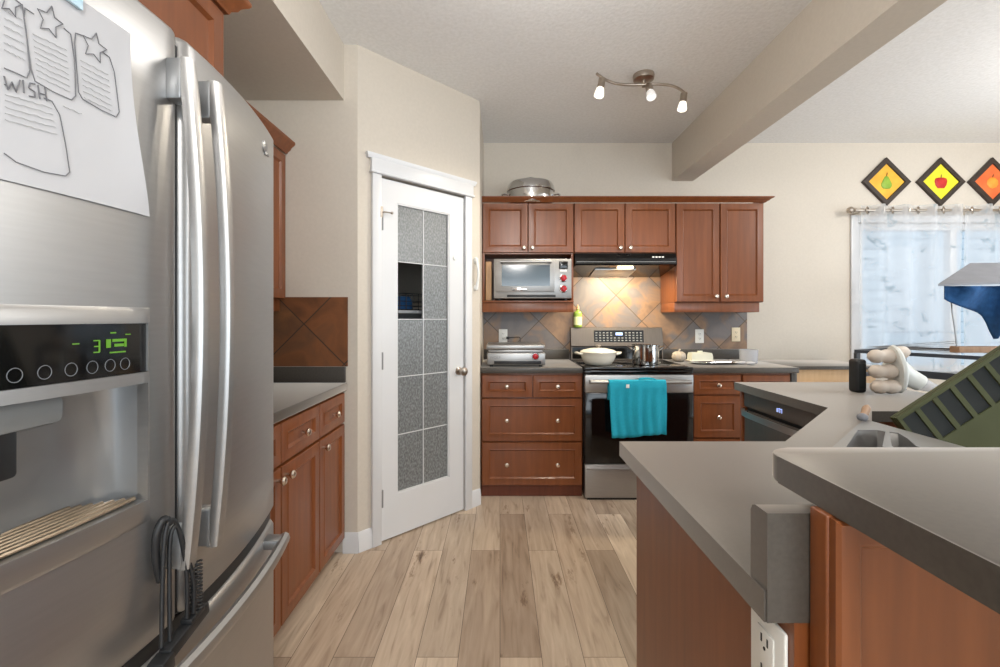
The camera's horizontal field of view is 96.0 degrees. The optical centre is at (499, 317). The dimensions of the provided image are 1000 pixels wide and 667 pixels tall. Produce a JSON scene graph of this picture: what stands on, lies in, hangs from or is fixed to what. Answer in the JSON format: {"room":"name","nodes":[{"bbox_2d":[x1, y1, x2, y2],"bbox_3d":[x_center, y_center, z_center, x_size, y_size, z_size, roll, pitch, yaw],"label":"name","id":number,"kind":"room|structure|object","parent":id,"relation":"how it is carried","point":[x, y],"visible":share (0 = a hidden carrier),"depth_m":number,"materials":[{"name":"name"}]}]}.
{"room":"kitchen","nodes":[
{"label":"kitchen","id":0,"kind":"room"},
{"bbox_2d":[246,45,357,551],"bbox_3d":[-1.111,-0.105,2.465,0.689,2.730,0.090,0,0,0],"label":"wall","id":1,"kind":"structure","parent":0,"point":[321,169],"depth_m":2.42,"materials":[{"name":"beige paint"}]},
{"bbox_2d":[224,0,343,99],"bbox_3d":[-1.147,-1.320,-0.440,0.617,0.300,5.720,0,0,0],"label":"soffit","id":2,"kind":"object","parent":1,"relation":"attached to","point":[274,49],"depth_m":2.06,"materials":[{"name":"beige paint"}]},
{"bbox_2d":[273,297,347,365],"bbox_3d":[-1.135,0.073,2.415,0.635,0.371,0.010,0,0,0],"label":"backsplash","id":3,"kind":"structure","parent":1,"relation":"attached to","point":[307,331],"depth_m":2.41,"materials":[{"name":"brown tile"}]},
{"bbox_2d":[343,532,358,553],"bbox_3d":[-0.801,1.206,2.413,0.082,0.108,0.014,0,0,0],"label":"baseboard","id":4,"kind":"structure","parent":1,"relation":"attached to","point":[350,542],"depth_m":2.41,"materials":[{"name":"white paint"}]},
{"bbox_2d":[358,45,479,531],"bbox_3d":[-0.487,-0.105,2.769,0.100,2.730,0.888,0,0,45],"label":"wall","id":5,"kind":"structure","parent":0,"point":[404,114],"depth_m":2.61,"materials":[{"name":"beige paint"}]},
{"bbox_2d":[398,310,421,318],"bbox_3d":[-0.623,-0.010,3.118,0.305,0.080,0.470,0,0,45],"label":"shelf","id":6,"kind":"object","parent":5,"relation":"attached to","point":[402,314],"visible":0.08,"depth_m":3.23,"materials":[{"name":"white paint"}]},
{"bbox_2d":[398,293,421,310],"bbox_3d":[-0.614,-0.108,3.080,0.206,0.109,0.394,0,0,45],"label":"wire basket","id":7,"kind":"object","parent":6,"relation":"on","point":[406,295],"visible":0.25,"depth_m":2.97,"materials":[{"name":"black metal"}]},
{"bbox_2d":[398,296,411,308],"bbox_3d":[-0.656,-0.102,2.989,0.150,0.087,0.070,0,0,-45],"label":"snack bag","id":8,"kind":"object","parent":7,"relation":"in","point":[402,298],"visible":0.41,"depth_m":2.98,"materials":[{"name":"blue plastic"}]},
{"bbox_2d":[358,488,480,552],"bbox_3d":[-0.447,1.206,2.729,0.014,0.108,0.888,0,0,45],"label":"baseboard","id":9,"kind":"structure","parent":5,"relation":"attached to","point":[364,536],"depth_m":2.45,"materials":[{"name":"white paint"}]},
{"bbox_2d":[365,151,476,547],"bbox_3d":[-0.441,0.177,2.720,0.034,2.165,0.796,0,0,45],"label":"trim","id":10,"kind":"structure","parent":5,"relation":"attached to","point":[381,165],"depth_m":2.50,"materials":[{"name":"white paint"}]},
{"bbox_2d":[381,178,467,540],"bbox_3d":[-0.446,0.234,2.717,0.621,2.037,0.104,0,0,-45],"label":"door","id":11,"kind":"structure","parent":5,"relation":"in","point":[424,371],"depth_m":2.74,"materials":[{"name":"white paint"}]},
{"bbox_2d":[273,491,636,666],"bbox_3d":[1.772,1.310,0.240,6.655,0.100,7.280,0,0,0],"label":"floor","id":12,"kind":"structure","parent":0,"point":[502,581],"depth_m":2.04,"materials":[{"name":"brown wood"}]},
{"bbox_2d":[0,0,289,666],"bbox_3d":[-0.959,0.381,0.775,0.942,1.758,0.910,0,0,0],"label":"refrigerator","id":13,"kind":"object","parent":12,"relation":"on","point":[136,350],"visible":0.96,"depth_m":0.70,"materials":[{"name":"grey metal"}]},
{"bbox_2d":[66,0,82,9],"bbox_3d":[-0.555,-0.429,0.572,0.004,0.046,0.045,0,0,8],"label":"magnet","id":14,"kind":"object","parent":13,"relation":"attached to","point":[78,4],"visible":1,"depth_m":0.59},
{"bbox_2d":[0,0,149,216],"bbox_3d":[-0.573,-0.290,0.512,0.014,0.264,0.383,0,0,10],"label":"drawing sheet","id":15,"kind":"object","parent":13,"relation":"attached to","point":[68,126],"visible":1,"depth_m":0.58,"materials":[{"name":"white paper"}]},
{"bbox_2d":[147,515,208,666],"bbox_3d":[-0.524,0.429,0.732,0.045,0.229,0.125,0,0,0],"label":"bundle","id":16,"kind":"object","parent":13,"relation":"hanging from","point":[195,612],"visible":1,"depth_m":0.71,"materials":[{"name":"black plastic"}]},
{"bbox_2d":[270,405,318,637],"bbox_3d":[-1.120,0.824,1.705,0.656,0.872,0.719,0,0,0],"label":"base cabinet","id":17,"kind":"object","parent":12,"relation":"on","point":[294,511],"visible":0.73,"depth_m":1.84,"materials":[{"name":"brown wood"}]},
{"bbox_2d":[273,366,346,423],"bbox_3d":[-1.137,0.323,1.859,0.634,0.126,1.119,0,0,0],"label":"countertop","id":18,"kind":"structure","parent":17,"relation":"on","point":[296,389],"depth_m":2.29,"materials":[{"name":"grey laminate"}]},
{"bbox_2d":[315,392,344,571],"bbox_3d":[-1.120,0.824,2.239,0.656,0.872,0.342,0,0,0],"label":"base cabinet","id":19,"kind":"object","parent":12,"relation":"on","point":[331,439],"visible":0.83,"depth_m":2.22,"materials":[{"name":"brown wood"}]},
{"bbox_2d":[481,373,581,495],"bbox_3d":[0.225,0.824,3.447,0.712,0.872,0.656,0,0,0],"label":"base cabinet","id":20,"kind":"object","parent":12,"relation":"on","point":[531,423],"visible":0.97,"depth_m":3.16,"materials":[{"name":"brown wood"}]},
{"bbox_2d":[480,349,582,372],"bbox_3d":[0.222,0.323,3.459,0.717,0.126,0.639,0,0,0],"label":"countertop","id":21,"kind":"structure","parent":20,"relation":"on","point":[556,360],"depth_m":3.21,"materials":[{"name":"grey laminate"}]},
{"bbox_2d":[486,342,544,366],"bbox_3d":[0.112,0.267,3.316,0.416,0.158,0.338,0,0,0],"label":"grill","id":22,"kind":"object","parent":21,"relation":"on","point":[499,353],"visible":1,"depth_m":3.17,"materials":[{"name":"metal"}]},
{"bbox_2d":[494,361,540,363],"bbox_3d":[0.124,0.314,3.175,0.332,0.020,0.020,0,0,0],"label":"drip tray","id":23,"kind":"object","parent":22,"relation":"on","point":[495,362],"depth_m":3.16,"materials":[{"name":"black plastic"}]},
{"bbox_2d":[570,327,692,499],"bbox_3d":[0.933,0.669,3.404,0.816,1.182,0.712,0,0,0],"label":"range","id":24,"kind":"object","parent":12,"relation":"on","point":[605,475],"depth_m":3.11,"materials":[{"name":"silver metal"}]},
{"bbox_2d":[574,305,581,326],"bbox_3d":[0.645,-0.017,3.730,0.069,0.188,0.050,0,0,0],"label":"oil bottle","id":25,"kind":"object","parent":24,"relation":"on","point":[577,314],"visible":1,"depth_m":3.71,"materials":[{"name":"green glass"}]},
{"bbox_2d":[580,352,615,365],"bbox_3d":[0.720,0.296,3.300,0.262,0.089,0.262,0,0,0],"label":"pot","id":26,"kind":"object","parent":24,"relation":"on","point":[590,358],"depth_m":3.20,"materials":[{"name":"beige ceramic"}]},
{"bbox_2d":[571,360,692,369],"bbox_3d":[0.964,0.353,3.408,0.755,0.022,0.575,0,0,0],"label":"cooktop","id":27,"kind":"object","parent":24,"relation":"in","point":[617,364],"depth_m":3.17,"materials":[{"name":"black glass"}]},
{"bbox_2d":[608,377,666,437],"bbox_3d":[0.934,0.609,3.053,0.392,0.406,0.070,0,0,0],"label":"dish towel","id":28,"kind":"object","parent":24,"relation":"hanging from","point":[638,408],"visible":1,"depth_m":3.04,"materials":[{"name":"teal fabric"}]},
{"bbox_2d":[627,344,663,365],"bbox_3d":[1.070,0.268,3.310,0.240,0.145,0.199,0,0,35],"label":"stock pot","id":29,"kind":"object","parent":24,"relation":"on","point":[642,354],"visible":1,"depth_m":3.23,"materials":[{"name":"metal"}]},
{"bbox_2d":[637,476,809,666],"bbox_3d":[0.870,0.823,1.133,0.991,0.874,1.123,0,0,0],"label":"base cabinet","id":30,"kind":"object","parent":12,"relation":"on","point":[689,614],"visible":0.08,"depth_m":0.92,"materials":[{"name":"brown wood"}]},
{"bbox_2d":[751,608,787,666],"bbox_3d":[0.369,0.470,0.622,0.009,0.120,0.080,0,0,0],"label":"wall outlet","id":31,"kind":"object","parent":30,"relation":"attached to","point":[769,641],"visible":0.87,"depth_m":0.62,"materials":[{"name":"white plastic"}]},
{"bbox_2d":[757,622,773,666],"bbox_3d":[0.367,0.470,0.622,0.003,0.076,0.038,0,0,0],"label":"receptacle","id":32,"kind":"object","parent":31,"relation":"attached to","point":[765,633],"depth_m":0.62,"materials":[{"name":"white plastic"}]},
{"bbox_2d":[619,382,925,622],"bbox_3d":[1.163,0.317,1.490,1.136,0.139,2.446,0,0,33],"label":"countertop","id":33,"kind":"structure","parent":30,"relation":"on","point":[726,496],"depth_m":0.90,"materials":[{"name":"grey laminate"}]},
{"bbox_2d":[849,359,865,392],"bbox_3d":[1.668,0.268,2.099,0.048,0.155,0.062,0,0,0],"label":"speaker","id":34,"kind":"object","parent":33,"relation":"on","point":[857,367],"visible":1,"depth_m":2.07},
{"bbox_2d":[856,405,870,420],"bbox_3d":[1.254,0.325,1.549,0.032,0.040,0.154,0,0,43],"label":"dish brush","id":35,"kind":"object","parent":33,"relation":"on","point":[865,410],"visible":1,"depth_m":1.51,"materials":[{"name":"brown wood"}]},
{"bbox_2d":[833,420,963,446],"bbox_3d":[1.028,0.425,1.181,0.407,0.166,0.682,0,0,0],"label":"sink","id":36,"kind":"object","parent":33,"relation":"in","point":[868,433],"visible":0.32,"depth_m":1.34,"materials":[{"name":"metal"}]},
{"bbox_2d":[848,431,884,446],"bbox_3d":[1.009,0.426,1.216,0.098,0.163,0.419,0,0,44],"label":"basin","id":37,"kind":"object","parent":36,"relation":"in","point":[855,438],"depth_m":1.36,"materials":[{"name":"metal"}]},
{"bbox_2d":[890,433,914,446],"bbox_3d":[1.028,0.426,1.126,0.212,0.163,0.498,0,0,13],"label":"basin","id":38,"kind":"object","parent":36,"relation":"in","point":[896,439],"depth_m":1.31,"materials":[{"name":"metal"}]},
{"bbox_2d":[867,345,937,393],"bbox_3d":[1.836,0.233,2.064,0.324,0.219,0.129,0,0,-14],"label":"figurine","id":39,"kind":"object","parent":33,"relation":"on","point":[900,374],"visible":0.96,"depth_m":2.03,"materials":[{"name":"white ceramic"}]},
{"bbox_2d":[691,373,789,440],"bbox_3d":[1.696,0.824,3.447,0.699,0.872,0.656,0,0,0],"label":"base cabinet","id":40,"kind":"object","parent":12,"relation":"on","point":[716,403],"visible":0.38,"depth_m":3.15,"materials":[{"name":"brown wood"}]},
{"bbox_2d":[663,349,798,381],"bbox_3d":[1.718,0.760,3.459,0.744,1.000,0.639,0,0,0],"label":"countertop","id":41,"kind":"structure","parent":40,"relation":"on","point":[732,355],"depth_m":3.21,"materials":[{"name":"grey laminate"}]},
{"bbox_2d":[672,349,685,361],"bbox_3d":[1.415,0.294,3.560,0.108,0.103,0.108,0,0,23],"label":"pumpkin","id":42,"kind":"object","parent":41,"relation":"on","point":[677,356],"visible":1,"depth_m":3.52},
{"bbox_2d":[686,351,714,361],"bbox_3d":[1.600,0.303,3.600,0.190,0.084,0.110,0,0,0],"label":"butter dish","id":43,"kind":"object","parent":41,"relation":"on","point":[699,355],"visible":0.84,"depth_m":3.56,"materials":[{"name":"beige ceramic"}]},
{"bbox_2d":[690,361,737,364],"bbox_3d":[1.620,0.339,3.380,0.400,0.013,0.168,0,0,0],"label":"serving tray","id":44,"kind":"object","parent":41,"relation":"on","point":[694,362],"visible":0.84,"depth_m":3.34,"materials":[{"name":"metal"}]},
{"bbox_2d":[735,361,754,364],"bbox_3d":[1.812,0.332,3.327,0.135,0.025,0.059,0,0,29],"label":"paper packet","id":45,"kind":"object","parent":41,"relation":"on","point":[738,362],"visible":1,"depth_m":3.32,"materials":[{"name":"white paper"}]},
{"bbox_2d":[739,349,758,363],"bbox_3d":[1.900,0.293,3.440,0.136,0.105,0.136,0,0,0],"label":"plastic container","id":46,"kind":"object","parent":41,"relation":"on","point":[747,355],"visible":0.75,"depth_m":3.39,"materials":[{"name":"grey"}]},
{"bbox_2d":[741,393,817,440],"bbox_3d":[1.547,0.825,2.083,0.630,0.870,0.596,0,0,0],"label":"dishwasher","id":47,"kind":"object","parent":12,"relation":"on","point":[765,420],"visible":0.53,"depth_m":2.13,"materials":[{"name":"black metal"}]},
{"bbox_2d":[758,360,875,382],"bbox_3d":[2.430,0.804,3.499,0.660,0.912,0.525,0,0,0],"label":"sideboard","id":48,"kind":"object","parent":12,"relation":"on","point":[809,370],"visible":0.04,"depth_m":3.28,"materials":[{"name":"brown wood"}]},
{"bbox_2d":[740,391,896,440],"bbox_3d":[1.613,0.824,2.055,0.655,0.873,0.710,0,0,0],"label":"end panel","id":49,"kind":"object","parent":12,"relation":"on","point":[742,418],"visible":0.02,"depth_m":2.39,"materials":[{"name":"brown wood"}]},
{"bbox_2d":[810,506,999,666],"bbox_3d":[0.813,0.748,0.546,0.844,1.024,0.045,0,0,0],"label":"base cabinet","id":50,"kind":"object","parent":12,"relation":"on","point":[871,606],"depth_m":0.53,"materials":[{"name":"brown wood"}]},
{"bbox_2d":[772,447,999,613],"bbox_3d":[0.819,0.217,0.435,0.842,0.038,0.510,0,0,0],"label":"countertop","id":51,"kind":"structure","parent":50,"relation":"on","point":[936,508],"depth_m":0.51,"materials":[{"name":"grey laminate"}]},
{"bbox_2d":[854,263,999,389],"bbox_3d":[2.986,0.446,2.838,1.296,1.627,0.809,0,0,-30],"label":"stand","id":52,"kind":"object","parent":12,"relation":"on","point":[972,273],"visible":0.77,"depth_m":2.65,"materials":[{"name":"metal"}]},
{"bbox_2d":[944,286,999,338],"bbox_3d":[2.773,-0.032,2.546,0.550,0.301,0.119,0,0,5],"label":"hanging cloth","id":53,"kind":"object","parent":52,"relation":"hanging from","point":[983,300],"visible":0.99,"depth_m":2.55,"materials":[{"name":"blue fabric"}]},
{"bbox_3d":[1.470,0.942,1.490,0.310,0.638,0.310,0,0,0],"label":"bar stool","id":54,"kind":"object","parent":12,"relation":"on","visible":0},
{"bbox_2d":[890,345,999,446],"bbox_3d":[1.594,0.331,1.438,0.630,0.583,0.087,0,0,0],"label":"rack","id":55,"kind":"object","parent":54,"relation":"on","point":[964,409],"visible":0.47,"depth_m":1.44,"materials":[{"name":"green plastic"}]},
{"bbox_2d":[480,110,483,489],"bbox_3d":[-0.188,-0.105,3.419,0.100,2.730,0.722,0,0,0],"label":"wall","id":56,"kind":"structure","parent":0,"point":[481,132],"depth_m":3.36,"materials":[{"name":"beige paint"}]},
{"bbox_2d":[473,257,479,290],"bbox_3d":[-0.158,-0.295,3.005,0.031,0.228,0.052,0,0,-34],"label":"grab bar","id":57,"kind":"object","parent":56,"relation":"attached to","point":[475,259],"visible":1,"depth_m":2.99,"materials":[{"name":"white plastic"}]},
{"bbox_2d":[319,0,999,142],"bbox_3d":[1.772,-1.520,0.240,6.655,0.100,7.280,0,0,0],"label":"ceiling","id":58,"kind":"structure","parent":0,"point":[531,66],"depth_m":2.57,"materials":[{"name":"white paint"}]},
{"bbox_2d":[594,69,687,111],"bbox_3d":[0.860,-1.376,2.699,0.648,0.187,0.166,0,0,-8],"label":"ceiling light","id":59,"kind":"object","parent":58,"relation":"attached to","point":[643,78],"visible":1,"depth_m":2.68,"materials":[{"name":"silver metal"}]},
{"bbox_2d":[398,143,999,392],"bbox_3d":[1.772,-0.105,3.830,6.455,2.730,0.100,0,0,0],"label":"wall","id":60,"kind":"structure","parent":0,"point":[804,312],"depth_m":3.78,"materials":[{"name":"beige paint"}]},
{"bbox_2d":[499,329,506,341],"bbox_3d":[0.026,0.152,3.765,0.072,0.116,0.009,0,0,0],"label":"wall outlet","id":61,"kind":"object","parent":60,"relation":"attached to","point":[502,332],"visible":0.87,"depth_m":3.76,"materials":[{"name":"white plastic"}]},
{"bbox_2d":[501,332,504,339],"bbox_3d":[0.026,0.152,3.763,0.034,0.068,0.003,0,0,0],"label":"receptacle","id":62,"kind":"object","parent":61,"relation":"attached to","point":[502,333],"depth_m":3.76,"materials":[{"name":"white plastic"}]},
{"bbox_2d":[482,203,573,311],"bbox_3d":[0.214,-0.463,3.587,0.700,0.835,0.376,0,0,0],"label":"upper cabinet","id":63,"kind":"object","parent":60,"relation":"attached to","point":[509,230],"visible":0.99,"depth_m":3.44,"materials":[{"name":"brown wood"}]},
{"bbox_2d":[486,262,491,299],"bbox_3d":[-0.088,-0.285,3.592,0.048,0.300,0.245,0,0,0],"label":"cutting board","id":64,"kind":"object","parent":63,"relation":"on","point":[488,264],"visible":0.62,"depth_m":3.47,"materials":[{"name":"brown wood"}]},
{"bbox_2d":[482,300,573,302],"bbox_3d":[0.214,-0.127,3.605,0.700,0.015,0.340,0,0,0],"label":"shelf","id":65,"kind":"object","parent":63,"relation":"attached to","point":[483,301],"depth_m":3.44,"materials":[{"name":"brown wood"}]},
{"bbox_2d":[501,177,560,201],"bbox_3d":[0.245,-1.003,3.585,0.382,0.244,0.382,0,0,-45],"label":"roasting pan","id":66,"kind":"object","parent":63,"relation":"on","point":[529,186],"visible":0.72,"depth_m":3.42,"materials":[{"name":"metal"}]},
{"bbox_2d":[494,259,570,299],"bbox_3d":[0.246,-0.291,3.538,0.587,0.312,0.389,0,0,0],"label":"toaster oven","id":67,"kind":"object","parent":63,"relation":"on","point":[514,279],"visible":0.99,"depth_m":3.38,"materials":[{"name":"metal"}]},
{"bbox_2d":[484,277,746,359],"bbox_3d":[0.967,-0.080,3.775,2.207,0.880,0.010,0,0,0],"label":"backsplash","id":68,"kind":"structure","parent":60,"relation":"attached to","point":[602,301],"depth_m":3.77,"materials":[{"name":"tile"}]},
{"bbox_2d":[573,203,674,253],"bbox_3d":[0.954,-0.688,3.587,0.775,0.385,0.376,0,0,0],"label":"upper cabinet","id":69,"kind":"object","parent":60,"relation":"attached to","point":[597,227],"visible":0.94,"depth_m":3.44,"materials":[{"name":"brown wood"}]},
{"bbox_2d":[573,253,676,276],"bbox_3d":[0.955,-0.416,3.591,0.770,0.154,0.372,0,0,0],"label":"range hood","id":70,"kind":"object","parent":60,"relation":"attached to","point":[584,264],"visible":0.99,"depth_m":3.43,"materials":[{"name":"black metal"}]},
{"bbox_2d":[695,329,703,342],"bbox_3d":[1.670,0.152,3.765,0.072,0.116,0.009,0,0,0],"label":"wall outlet","id":71,"kind":"object","parent":60,"relation":"attached to","point":[699,333],"visible":1,"depth_m":3.76,"materials":[{"name":"white plastic"}]},
{"bbox_2d":[698,332,701,339],"bbox_3d":[1.670,0.152,3.763,0.034,0.068,0.003,0,0,0],"label":"receptacle","id":72,"kind":"object","parent":71,"relation":"attached to","point":[699,333],"depth_m":3.76,"materials":[{"name":"white plastic"}]},
{"bbox_2d":[660,203,762,312],"bbox_3d":[1.681,-0.463,3.587,0.674,0.835,0.376,0,0,0],"label":"upper cabinet","id":73,"kind":"object","parent":60,"relation":"attached to","point":[719,246],"visible":0.98,"depth_m":3.44,"materials":[{"name":"brown wood"}]},
{"bbox_2d":[482,196,774,202],"bbox_3d":[0.966,-0.900,3.581,2.204,0.037,0.392,0,0,0],"label":"crown molding","id":74,"kind":"structure","parent":73,"relation":"on","point":[485,199],"depth_m":3.41,"materials":[{"name":"brown wood"}]},
{"bbox_2d":[732,328,739,340],"bbox_3d":[1.975,0.138,3.765,0.072,0.116,0.009,0,0,0],"label":"wall outlet","id":75,"kind":"object","parent":60,"relation":"attached to","point":[735,331],"visible":1,"depth_m":3.76,"materials":[{"name":"beige plastic"}]},
{"bbox_2d":[734,330,737,338],"bbox_3d":[1.975,0.138,3.763,0.034,0.068,0.003,0,0,0],"label":"receptacle","id":76,"kind":"object","parent":75,"relation":"attached to","point":[735,331],"depth_m":3.76,"materials":[{"name":"beige plastic"}]},
{"bbox_2d":[672,0,946,180],"bbox_3d":[1.532,-1.310,0.240,0.175,0.320,7.080,0,0,0],"label":"ceiling beam","id":77,"kind":"structure","parent":60,"relation":"attached to","point":[826,39],"depth_m":2.27,"materials":[{"name":"beige paint"}]},
{"bbox_2d":[861,157,910,206],"bbox_3d":[3.235,-1.140,3.768,0.410,0.410,0.021,0,0,0],"label":"framed picture","id":78,"kind":"object","parent":60,"relation":"attached to","point":[886,181],"visible":1,"depth_m":3.76,"materials":[{"name":"yellow paper"}]},
{"bbox_2d":[846,207,998,215],"bbox_3d":[3.825,-0.875,3.723,1.949,0.080,0.115,0,0,0],"label":"curtain rod","id":79,"kind":"object","parent":60,"relation":"attached to","point":[850,210],"visible":1,"depth_m":3.69,"materials":[{"name":"silver metal"}]},
{"bbox_2d":[860,204,961,370],"bbox_3d":[3.383,-0.250,3.695,0.846,1.360,0.084,0,0,0],"label":"sheer curtain","id":80,"kind":"object","parent":79,"relation":"hanging from","point":[891,222],"visible":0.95,"depth_m":3.69,"materials":[{"name":"white fabric"}]},
{"bbox_2d":[963,203,999,364],"bbox_3d":[4.280,-0.250,3.695,0.931,1.360,0.084,0,0,0],"label":"sheer curtain","id":81,"kind":"object","parent":79,"relation":"hanging from","point":[985,211],"visible":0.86,"depth_m":3.69,"materials":[{"name":"white fabric"}]},
{"bbox_2d":[850,215,999,371],"bbox_3d":[3.830,-0.188,3.803,1.780,1.345,0.115,0,0,0],"label":"window","id":82,"kind":"structure","parent":60,"relation":"in","point":[857,226],"depth_m":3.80,"materials":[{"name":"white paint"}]},
{"bbox_2d":[915,157,965,206],"bbox_3d":[3.690,-1.140,3.768,0.410,0.410,0.022,0,0,0],"label":"framed picture","id":83,"kind":"object","parent":60,"relation":"attached to","point":[940,181],"visible":1,"depth_m":3.76,"materials":[{"name":"yellow paper"}]},
{"bbox_2d":[967,157,999,206],"bbox_3d":[4.122,-1.140,3.768,0.410,0.410,0.021,0,0,0],"label":"framed picture","id":84,"kind":"object","parent":60,"relation":"attached to","point":[986,181],"visible":1,"depth_m":3.77,"materials":[{"name":"orange paper"}]},
{"bbox_3d":[-1.505,-0.105,0.290,0.100,2.730,7.180,0,0,0],"label":"wall","id":85,"kind":"structure","parent":0,"visible":0},
{"bbox_2d":[138,0,251,76],"bbox_3d":[-1.095,-0.750,0.840,0.700,0.381,1.020,0,0,0],"label":"upper cabinet","id":86,"kind":"object","parent":85,"relation":"attached to","point":[200,23],"visible":0.23,"depth_m":1.21,"materials":[{"name":"brown wood"}]},
{"bbox_2d":[244,99,294,310],"bbox_3d":[-1.275,-0.488,1.984,0.350,0.906,0.868,0,0,0],"label":"upper cabinet","id":87,"kind":"object","parent":85,"relation":"attached to","point":[281,141],"visible":0.14,"depth_m":2.34,"materials":[{"name":"brown wood"}]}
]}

